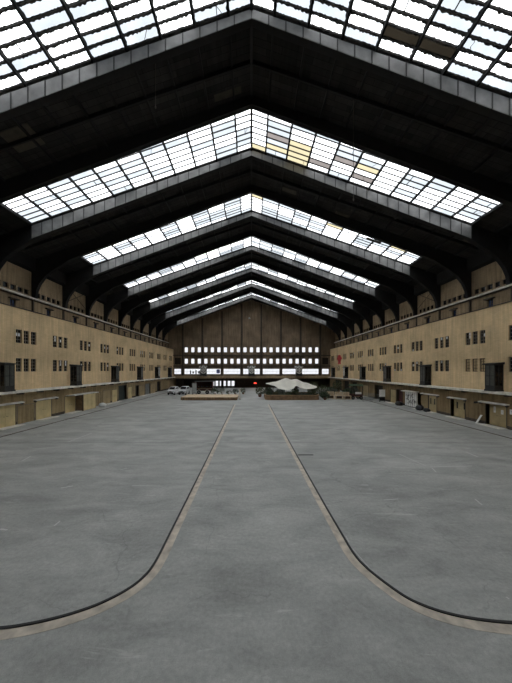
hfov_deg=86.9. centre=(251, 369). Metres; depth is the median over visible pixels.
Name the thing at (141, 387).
door
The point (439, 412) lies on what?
baseboard
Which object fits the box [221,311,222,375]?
trim
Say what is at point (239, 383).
wall
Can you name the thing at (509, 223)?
ceiling beam
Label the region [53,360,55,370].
window
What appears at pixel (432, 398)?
door
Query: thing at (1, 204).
ceiling beam
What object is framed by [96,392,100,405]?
door
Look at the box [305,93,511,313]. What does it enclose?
ceiling beam
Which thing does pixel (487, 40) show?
skylight
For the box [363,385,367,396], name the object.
door
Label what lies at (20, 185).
girder
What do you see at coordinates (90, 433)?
chalk marks
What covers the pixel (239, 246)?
skylight
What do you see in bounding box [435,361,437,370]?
window
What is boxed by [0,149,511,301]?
girder
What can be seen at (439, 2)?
ceiling beam
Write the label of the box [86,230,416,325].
girder
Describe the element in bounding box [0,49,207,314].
ceiling beam
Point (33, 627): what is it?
rail
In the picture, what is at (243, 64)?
ceiling beam
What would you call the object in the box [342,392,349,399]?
bench
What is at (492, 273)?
wall
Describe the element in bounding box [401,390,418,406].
shutter
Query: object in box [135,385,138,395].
door
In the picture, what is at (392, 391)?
door
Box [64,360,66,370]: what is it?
window
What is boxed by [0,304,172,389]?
wall
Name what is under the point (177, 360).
wall
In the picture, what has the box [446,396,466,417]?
door
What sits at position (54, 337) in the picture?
window
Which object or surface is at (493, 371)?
door
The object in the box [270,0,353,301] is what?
ceiling beam
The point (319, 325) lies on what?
trim
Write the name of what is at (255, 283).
skylight
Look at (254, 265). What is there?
skylight
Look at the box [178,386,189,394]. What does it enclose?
car
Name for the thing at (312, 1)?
ceiling beam
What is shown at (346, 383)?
door
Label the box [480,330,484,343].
window
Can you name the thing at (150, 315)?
girder
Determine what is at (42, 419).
trim
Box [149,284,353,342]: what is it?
girder
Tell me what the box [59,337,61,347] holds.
window
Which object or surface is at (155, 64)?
hanging cable
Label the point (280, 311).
trim
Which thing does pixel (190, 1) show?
ceiling beam
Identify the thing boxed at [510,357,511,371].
window
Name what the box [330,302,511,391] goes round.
wall
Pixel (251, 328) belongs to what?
wall
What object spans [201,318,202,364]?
trim
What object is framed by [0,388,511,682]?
floor
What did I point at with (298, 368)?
booth
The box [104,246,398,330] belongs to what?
girder
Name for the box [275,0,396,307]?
ceiling beam
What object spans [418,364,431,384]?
booth
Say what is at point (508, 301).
trim
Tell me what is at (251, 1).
ceiling beam
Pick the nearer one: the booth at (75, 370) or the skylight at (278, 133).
the skylight at (278, 133)
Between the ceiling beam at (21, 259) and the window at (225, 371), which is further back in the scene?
the window at (225, 371)
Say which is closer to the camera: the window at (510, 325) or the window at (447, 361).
the window at (510, 325)
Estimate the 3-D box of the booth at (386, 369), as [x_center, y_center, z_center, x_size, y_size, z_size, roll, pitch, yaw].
[23.305,0.820,46.545,0.990,3.100,1.330,0,0,0]
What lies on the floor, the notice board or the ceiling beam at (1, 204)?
the notice board
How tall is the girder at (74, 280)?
15.060 m
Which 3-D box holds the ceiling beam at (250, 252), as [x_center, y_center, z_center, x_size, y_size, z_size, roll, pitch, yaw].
[0.000,-17.010,48.825,48.000,8.580,0.100,0,0,0]
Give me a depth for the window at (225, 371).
81.80 m
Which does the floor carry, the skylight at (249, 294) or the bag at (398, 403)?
the bag at (398, 403)
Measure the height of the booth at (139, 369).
3.100 m
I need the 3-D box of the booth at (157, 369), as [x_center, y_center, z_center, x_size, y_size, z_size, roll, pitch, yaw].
[-23.105,0.765,66.515,0.990,3.209,1.563,0,0,0]
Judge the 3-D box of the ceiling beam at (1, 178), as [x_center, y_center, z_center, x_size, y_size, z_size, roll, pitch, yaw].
[-19.125,-14.637,33.675,0.140,0.190,95.950,0,0,0]
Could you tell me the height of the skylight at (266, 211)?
7.328 m
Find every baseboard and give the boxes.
[16,388,168,424]
[341,390,511,429]
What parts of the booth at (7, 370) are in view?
pane, pane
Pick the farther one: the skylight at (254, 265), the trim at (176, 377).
the trim at (176, 377)
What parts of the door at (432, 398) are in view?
frame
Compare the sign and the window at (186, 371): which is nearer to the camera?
the sign
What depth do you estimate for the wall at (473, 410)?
32.20 m
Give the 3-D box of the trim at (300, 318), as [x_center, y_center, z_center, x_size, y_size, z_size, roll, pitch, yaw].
[14.825,-6.618,81.540,0.480,18.135,0.420,0,0,0]
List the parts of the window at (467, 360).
pane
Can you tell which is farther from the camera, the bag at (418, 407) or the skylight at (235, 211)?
the bag at (418, 407)
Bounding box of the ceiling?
[0,28,511,318]
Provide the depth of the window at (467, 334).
29.80 m
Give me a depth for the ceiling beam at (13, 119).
22.66 m
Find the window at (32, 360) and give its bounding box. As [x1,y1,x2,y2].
[31,359,34,371]
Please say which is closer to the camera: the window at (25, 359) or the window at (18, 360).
the window at (18, 360)
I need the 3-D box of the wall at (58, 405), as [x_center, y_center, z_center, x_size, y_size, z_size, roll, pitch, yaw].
[-24.050,3.765,35.175,0.900,3.470,98.950,0,0,0]
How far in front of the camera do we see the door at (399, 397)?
44.05 m
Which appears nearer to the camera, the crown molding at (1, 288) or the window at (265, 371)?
the crown molding at (1, 288)
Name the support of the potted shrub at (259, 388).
on the floor
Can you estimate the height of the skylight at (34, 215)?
7.328 m
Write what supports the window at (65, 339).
in the wall at (45, 327)
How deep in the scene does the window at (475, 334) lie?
28.87 m
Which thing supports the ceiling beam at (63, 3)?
attached to the ceiling
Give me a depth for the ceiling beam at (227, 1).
20.41 m
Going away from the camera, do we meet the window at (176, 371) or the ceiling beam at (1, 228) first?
the ceiling beam at (1, 228)
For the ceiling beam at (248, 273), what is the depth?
58.87 m
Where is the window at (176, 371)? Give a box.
[174,369,180,373]
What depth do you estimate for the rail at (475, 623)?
6.67 m
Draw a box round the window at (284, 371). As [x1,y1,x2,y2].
[282,369,294,373]
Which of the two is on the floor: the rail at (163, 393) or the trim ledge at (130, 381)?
the rail at (163, 393)
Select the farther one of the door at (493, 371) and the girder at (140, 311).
the girder at (140, 311)
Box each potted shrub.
[255,386,263,396]
[318,385,326,391]
[320,392,329,399]
[327,388,337,395]
[332,380,342,391]
[349,387,358,393]
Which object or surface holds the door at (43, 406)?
in the wall at (58, 405)
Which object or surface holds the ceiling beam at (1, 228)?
attached to the ceiling
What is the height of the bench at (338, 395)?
1.400 m
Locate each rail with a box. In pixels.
[0,404,235,639]
[1,393,163,436]
[268,404,511,634]
[355,397,511,438]
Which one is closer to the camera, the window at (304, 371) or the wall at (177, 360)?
the window at (304, 371)
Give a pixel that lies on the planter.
(267, 397)
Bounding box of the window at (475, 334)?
[473,331,477,343]
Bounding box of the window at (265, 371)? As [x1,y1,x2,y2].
[263,369,279,373]
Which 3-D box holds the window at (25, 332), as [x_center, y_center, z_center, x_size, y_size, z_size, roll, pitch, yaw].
[-23.745,-3.430,28.330,0.090,1.380,0.700,0,0,0]
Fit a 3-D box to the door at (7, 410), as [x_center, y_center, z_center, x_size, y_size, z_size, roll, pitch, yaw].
[-23.460,4.350,25.950,0.400,2.300,3.500,0,0,0]
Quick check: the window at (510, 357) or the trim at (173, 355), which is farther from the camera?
the trim at (173, 355)
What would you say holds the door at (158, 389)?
in the wall at (58, 405)
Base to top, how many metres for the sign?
2.532 m
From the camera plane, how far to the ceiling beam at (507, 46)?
18.18 m
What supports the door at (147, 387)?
in the wall at (58, 405)
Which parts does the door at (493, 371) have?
pane, frame, pane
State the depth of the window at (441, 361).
34.03 m
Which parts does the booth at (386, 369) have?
pane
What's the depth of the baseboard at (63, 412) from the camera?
33.67 m
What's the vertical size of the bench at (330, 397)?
1.400 m
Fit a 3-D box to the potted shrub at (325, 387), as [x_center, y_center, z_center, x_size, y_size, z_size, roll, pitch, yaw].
[14.639,4.237,55.590,2.143,2.527,1.998,0,0,0]
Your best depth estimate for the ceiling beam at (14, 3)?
17.00 m
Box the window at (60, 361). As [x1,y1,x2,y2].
[59,360,61,370]
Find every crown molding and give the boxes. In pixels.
[0,287,168,342]
[334,284,511,342]
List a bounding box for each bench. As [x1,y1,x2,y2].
[327,391,333,398]
[335,392,342,399]
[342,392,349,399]
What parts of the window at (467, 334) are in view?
pane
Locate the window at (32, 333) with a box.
[31,332,34,344]
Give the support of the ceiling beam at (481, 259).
attached to the ceiling
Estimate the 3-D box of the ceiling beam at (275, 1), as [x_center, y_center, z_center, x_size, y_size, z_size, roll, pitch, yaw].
[1.350,-20.769,33.675,0.140,0.190,95.950,0,0,0]
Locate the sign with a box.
[337,355,341,363]
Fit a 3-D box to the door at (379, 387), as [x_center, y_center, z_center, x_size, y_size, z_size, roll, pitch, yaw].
[23.985,4.165,50.500,0.430,2.670,3.140,0,0,0]
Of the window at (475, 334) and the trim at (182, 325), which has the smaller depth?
the window at (475, 334)
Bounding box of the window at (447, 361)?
[446,360,448,370]
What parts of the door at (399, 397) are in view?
frame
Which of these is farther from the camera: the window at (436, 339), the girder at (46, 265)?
the window at (436, 339)
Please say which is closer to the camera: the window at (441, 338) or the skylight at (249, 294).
the window at (441, 338)
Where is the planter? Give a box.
[264,392,318,399]
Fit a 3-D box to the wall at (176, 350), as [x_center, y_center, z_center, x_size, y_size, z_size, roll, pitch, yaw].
[0.000,-2.100,81.825,51.600,9.600,0.350,0,0,0]
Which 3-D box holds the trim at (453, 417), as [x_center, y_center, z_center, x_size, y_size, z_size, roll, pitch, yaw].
[23.330,5.482,41.350,0.860,0.035,32.600,0,0,0]
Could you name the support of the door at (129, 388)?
in the wall at (58, 405)
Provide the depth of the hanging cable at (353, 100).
18.79 m
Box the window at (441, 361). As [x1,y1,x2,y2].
[440,360,442,370]
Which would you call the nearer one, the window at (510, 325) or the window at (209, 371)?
the window at (510, 325)
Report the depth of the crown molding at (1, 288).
36.56 m
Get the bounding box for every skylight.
[0,0,249,94]
[2,113,250,223]
[83,193,250,264]
[124,237,250,287]
[149,263,250,302]
[165,280,250,312]
[188,293,250,316]
[252,113,500,223]
[252,193,419,264]
[252,237,377,287]
[252,263,353,302]
[252,280,337,312]
[252,293,314,316]
[253,0,511,96]
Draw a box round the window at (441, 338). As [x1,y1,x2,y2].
[440,337,442,347]
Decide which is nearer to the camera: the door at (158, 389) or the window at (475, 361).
the window at (475, 361)
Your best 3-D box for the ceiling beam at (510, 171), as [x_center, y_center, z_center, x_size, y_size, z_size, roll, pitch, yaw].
[19.125,-14.637,33.675,0.140,0.190,95.950,0,0,0]
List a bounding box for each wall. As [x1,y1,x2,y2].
[0,261,167,346]
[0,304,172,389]
[0,378,175,423]
[168,300,334,346]
[168,347,334,375]
[175,358,180,363]
[176,379,326,387]
[322,358,327,363]
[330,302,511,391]
[330,378,511,426]
[335,261,510,347]
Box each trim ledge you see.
[0,377,174,396]
[328,377,511,396]
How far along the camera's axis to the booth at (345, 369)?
66.47 m
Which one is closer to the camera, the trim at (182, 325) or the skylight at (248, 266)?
the skylight at (248, 266)
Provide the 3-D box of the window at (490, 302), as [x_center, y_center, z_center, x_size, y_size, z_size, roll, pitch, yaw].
[25.445,-7.025,28.625,0.090,0.950,0.660,0,0,0]
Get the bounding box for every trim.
[0,302,171,348]
[0,392,158,429]
[172,376,330,378]
[173,355,330,355]
[173,366,330,366]
[182,325,183,375]
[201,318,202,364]
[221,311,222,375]
[241,304,241,375]
[261,304,261,375]
[280,311,281,375]
[300,318,301,364]
[319,325,320,375]
[332,301,510,348]
[363,396,505,428]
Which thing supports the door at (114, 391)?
in the wall at (58, 405)
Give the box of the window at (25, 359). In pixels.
[24,358,27,371]
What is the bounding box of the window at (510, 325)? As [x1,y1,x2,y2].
[510,325,511,339]
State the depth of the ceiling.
19.87 m
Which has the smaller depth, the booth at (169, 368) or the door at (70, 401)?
the door at (70, 401)
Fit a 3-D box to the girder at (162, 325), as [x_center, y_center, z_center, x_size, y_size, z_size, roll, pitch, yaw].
[0.000,-13.790,71.575,50.580,15.060,0.450,0,0,0]
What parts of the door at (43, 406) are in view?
frame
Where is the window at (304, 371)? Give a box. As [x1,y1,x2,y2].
[302,369,318,373]
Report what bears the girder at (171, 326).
attached to the ceiling
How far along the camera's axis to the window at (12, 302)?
28.75 m
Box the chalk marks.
[0,433,509,598]
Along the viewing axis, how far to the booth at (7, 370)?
25.21 m
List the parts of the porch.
panel, door, door, door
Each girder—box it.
[0,9,511,125]
[0,96,511,206]
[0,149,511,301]
[31,185,471,311]
[62,211,440,320]
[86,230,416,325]
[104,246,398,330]
[118,258,384,334]
[130,268,372,337]
[140,277,362,339]
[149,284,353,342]
[156,290,346,344]
[162,295,340,345]
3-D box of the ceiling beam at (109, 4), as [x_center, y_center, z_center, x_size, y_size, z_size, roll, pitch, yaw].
[-7.275,-18.725,33.675,0.140,0.190,95.950,0,0,0]
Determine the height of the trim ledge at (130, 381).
0.420 m
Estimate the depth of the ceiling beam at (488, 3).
17.00 m
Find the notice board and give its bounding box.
[379,390,384,401]
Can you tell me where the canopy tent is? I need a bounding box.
[266,378,317,394]
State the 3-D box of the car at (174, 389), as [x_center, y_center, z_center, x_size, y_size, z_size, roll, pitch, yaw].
[-17.507,4.618,60.565,1.877,1.763,2.952,0,0,11]
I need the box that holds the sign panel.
[192,383,196,393]
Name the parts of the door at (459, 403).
frame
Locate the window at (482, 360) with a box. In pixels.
[480,358,484,371]
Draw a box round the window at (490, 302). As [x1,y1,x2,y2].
[488,299,492,307]
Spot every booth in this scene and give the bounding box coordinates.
[0,362,17,391]
[70,364,83,385]
[111,366,120,381]
[137,366,143,379]
[155,367,160,377]
[168,367,171,376]
[199,365,206,375]
[247,365,255,375]
[295,365,302,376]
[331,367,334,376]
[342,367,347,377]
[359,367,365,379]
[382,366,391,381]
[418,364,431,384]
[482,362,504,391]
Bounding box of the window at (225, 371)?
[223,369,239,373]
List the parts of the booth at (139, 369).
pane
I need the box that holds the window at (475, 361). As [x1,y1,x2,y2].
[473,359,477,371]
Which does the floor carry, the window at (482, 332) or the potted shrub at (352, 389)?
the potted shrub at (352, 389)
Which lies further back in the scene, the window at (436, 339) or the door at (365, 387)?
the door at (365, 387)
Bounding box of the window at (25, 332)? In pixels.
[24,331,27,343]
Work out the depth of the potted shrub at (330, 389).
56.85 m
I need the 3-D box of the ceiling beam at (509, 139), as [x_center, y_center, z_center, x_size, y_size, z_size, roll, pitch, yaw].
[17.150,-15.318,33.675,0.140,0.190,95.950,0,0,0]
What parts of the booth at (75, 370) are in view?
pane, pane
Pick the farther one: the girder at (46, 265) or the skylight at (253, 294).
the skylight at (253, 294)
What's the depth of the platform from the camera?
48.86 m
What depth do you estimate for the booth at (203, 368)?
80.00 m
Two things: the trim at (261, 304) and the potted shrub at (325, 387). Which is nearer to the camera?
the potted shrub at (325, 387)
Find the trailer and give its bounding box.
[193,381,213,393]
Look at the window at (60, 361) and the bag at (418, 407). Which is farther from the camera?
the bag at (418, 407)
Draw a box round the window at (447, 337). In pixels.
[446,336,448,347]
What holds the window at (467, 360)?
in the wall at (496, 321)
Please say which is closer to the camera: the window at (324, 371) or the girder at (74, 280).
the girder at (74, 280)
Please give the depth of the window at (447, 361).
32.99 m
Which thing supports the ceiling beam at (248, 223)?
attached to the ceiling
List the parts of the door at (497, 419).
frame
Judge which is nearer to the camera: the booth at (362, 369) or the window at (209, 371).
the booth at (362, 369)
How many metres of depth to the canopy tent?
52.03 m
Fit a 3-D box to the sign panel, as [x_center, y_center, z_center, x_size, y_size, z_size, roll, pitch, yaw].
[-12.600,4.200,59.600,1.000,2.600,0.600,0,0,0]
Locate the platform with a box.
[181,394,238,399]
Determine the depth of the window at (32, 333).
29.35 m
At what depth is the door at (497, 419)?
26.39 m
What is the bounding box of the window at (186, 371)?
[184,369,199,373]
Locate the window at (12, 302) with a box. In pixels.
[10,299,14,306]
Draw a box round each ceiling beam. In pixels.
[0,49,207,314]
[0,59,511,153]
[0,144,194,319]
[0,176,178,314]
[0,203,171,317]
[0,226,139,306]
[8,251,169,332]
[10,0,214,312]
[10,117,197,313]
[25,169,477,249]
[60,0,220,309]
[94,222,408,277]
[106,0,227,307]
[149,0,232,301]
[159,252,343,285]
[189,0,240,303]
[194,273,308,293]
[223,287,279,297]
[226,0,246,296]
[250,0,252,300]
[256,0,276,296]
[262,0,313,303]
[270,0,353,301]
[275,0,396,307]
[282,0,442,309]
[288,0,492,312]
[295,38,511,314]
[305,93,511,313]
[308,135,511,319]
[324,169,511,314]
[331,203,503,317]
[333,236,511,332]
[363,221,511,306]
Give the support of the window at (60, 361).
in the wall at (45, 327)
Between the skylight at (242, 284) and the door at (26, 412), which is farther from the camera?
the skylight at (242, 284)
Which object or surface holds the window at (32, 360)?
in the wall at (45, 327)
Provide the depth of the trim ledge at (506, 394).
33.22 m
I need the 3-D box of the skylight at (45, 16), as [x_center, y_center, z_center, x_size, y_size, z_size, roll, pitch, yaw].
[-10.662,-17.644,13.475,21.143,7.330,5.040,0,0,0]
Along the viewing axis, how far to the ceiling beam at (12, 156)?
23.93 m
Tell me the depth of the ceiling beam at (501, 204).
28.25 m
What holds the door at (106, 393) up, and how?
in the wall at (58, 405)
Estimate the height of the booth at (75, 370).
3.100 m
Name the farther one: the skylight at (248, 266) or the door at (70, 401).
the skylight at (248, 266)
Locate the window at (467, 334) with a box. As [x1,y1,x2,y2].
[466,332,469,344]
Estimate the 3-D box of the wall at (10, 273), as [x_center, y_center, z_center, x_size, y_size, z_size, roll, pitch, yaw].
[-25.550,-9.396,33.675,0.500,6.392,95.950,0,0,0]
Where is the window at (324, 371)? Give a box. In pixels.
[322,369,328,373]
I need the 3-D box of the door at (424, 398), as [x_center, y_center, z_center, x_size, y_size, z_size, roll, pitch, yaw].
[23.985,4.365,37.450,0.430,2.270,2.240,0,0,0]
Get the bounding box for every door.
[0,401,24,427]
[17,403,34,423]
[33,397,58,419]
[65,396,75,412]
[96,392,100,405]
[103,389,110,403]
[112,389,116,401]
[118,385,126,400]
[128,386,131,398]
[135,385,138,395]
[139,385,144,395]
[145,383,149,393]
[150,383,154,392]
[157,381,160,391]
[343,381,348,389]
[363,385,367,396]
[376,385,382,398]
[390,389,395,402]
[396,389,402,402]
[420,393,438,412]
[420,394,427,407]
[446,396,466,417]
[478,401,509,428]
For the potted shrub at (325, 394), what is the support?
on the floor
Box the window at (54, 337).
[53,336,55,346]
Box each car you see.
[167,386,179,394]
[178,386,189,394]
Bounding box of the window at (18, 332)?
[16,329,20,342]
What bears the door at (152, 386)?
in the wall at (58, 405)
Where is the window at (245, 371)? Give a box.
[243,369,259,373]
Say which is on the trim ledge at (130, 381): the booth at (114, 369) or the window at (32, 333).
the booth at (114, 369)
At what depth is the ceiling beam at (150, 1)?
19.06 m
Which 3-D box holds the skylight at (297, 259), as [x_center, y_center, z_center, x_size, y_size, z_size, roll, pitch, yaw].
[10.620,-17.645,43.775,21.060,7.328,5.040,0,0,0]
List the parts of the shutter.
panel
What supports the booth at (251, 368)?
on the trim at (176, 377)
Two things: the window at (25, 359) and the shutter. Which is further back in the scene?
the shutter
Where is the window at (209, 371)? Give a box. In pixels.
[207,369,220,373]
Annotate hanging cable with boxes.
[155,64,155,108]
[353,100,353,200]
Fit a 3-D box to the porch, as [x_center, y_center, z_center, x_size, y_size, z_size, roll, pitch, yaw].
[-23.020,4.350,37.000,1.140,2.300,5.400,0,0,0]
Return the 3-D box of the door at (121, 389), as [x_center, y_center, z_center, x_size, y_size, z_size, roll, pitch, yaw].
[-23.785,4.140,49.450,0.430,2.720,3.240,0,0,0]
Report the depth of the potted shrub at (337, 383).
64.20 m
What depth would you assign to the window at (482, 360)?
27.99 m
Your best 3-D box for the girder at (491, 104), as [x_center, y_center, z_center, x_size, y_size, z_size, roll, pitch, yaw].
[0.000,-13.790,15.975,50.580,15.060,0.450,0,0,0]
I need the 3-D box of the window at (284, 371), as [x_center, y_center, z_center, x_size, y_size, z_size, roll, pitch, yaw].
[11.860,0.440,81.800,5.100,1.680,0.100,0,0,0]
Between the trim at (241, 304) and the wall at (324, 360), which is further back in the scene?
the wall at (324, 360)
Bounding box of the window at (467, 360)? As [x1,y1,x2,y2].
[466,359,469,371]
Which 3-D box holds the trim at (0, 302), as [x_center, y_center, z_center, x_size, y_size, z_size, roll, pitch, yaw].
[-23.540,-6.300,33.675,0.090,0.090,95.950,0,0,0]
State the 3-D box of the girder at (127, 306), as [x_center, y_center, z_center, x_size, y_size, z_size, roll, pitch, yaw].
[0.000,-13.790,51.375,50.580,15.060,0.450,0,0,0]
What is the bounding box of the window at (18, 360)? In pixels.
[16,358,20,371]
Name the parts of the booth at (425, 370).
pane, frame, pane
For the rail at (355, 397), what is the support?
on the floor
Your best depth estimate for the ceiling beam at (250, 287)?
68.98 m
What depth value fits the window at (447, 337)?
32.99 m
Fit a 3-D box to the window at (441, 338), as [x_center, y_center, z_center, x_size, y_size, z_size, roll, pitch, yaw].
[23.945,-3.430,33.830,0.090,1.380,0.700,0,0,0]
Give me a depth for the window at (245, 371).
81.80 m
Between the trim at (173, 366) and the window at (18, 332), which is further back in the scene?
the trim at (173, 366)
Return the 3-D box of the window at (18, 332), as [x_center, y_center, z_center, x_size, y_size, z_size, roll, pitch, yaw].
[-23.745,-3.430,27.400,0.090,1.380,0.700,0,0,0]
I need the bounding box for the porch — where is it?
[66,392,97,410]
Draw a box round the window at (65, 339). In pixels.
[64,337,66,348]
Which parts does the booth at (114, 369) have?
pane, pane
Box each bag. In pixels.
[395,401,403,405]
[415,405,423,410]
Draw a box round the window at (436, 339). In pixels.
[435,338,437,348]
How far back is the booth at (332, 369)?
76.82 m
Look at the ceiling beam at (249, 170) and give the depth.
28.57 m
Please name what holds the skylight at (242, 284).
attached to the ceiling
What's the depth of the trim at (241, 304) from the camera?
81.32 m

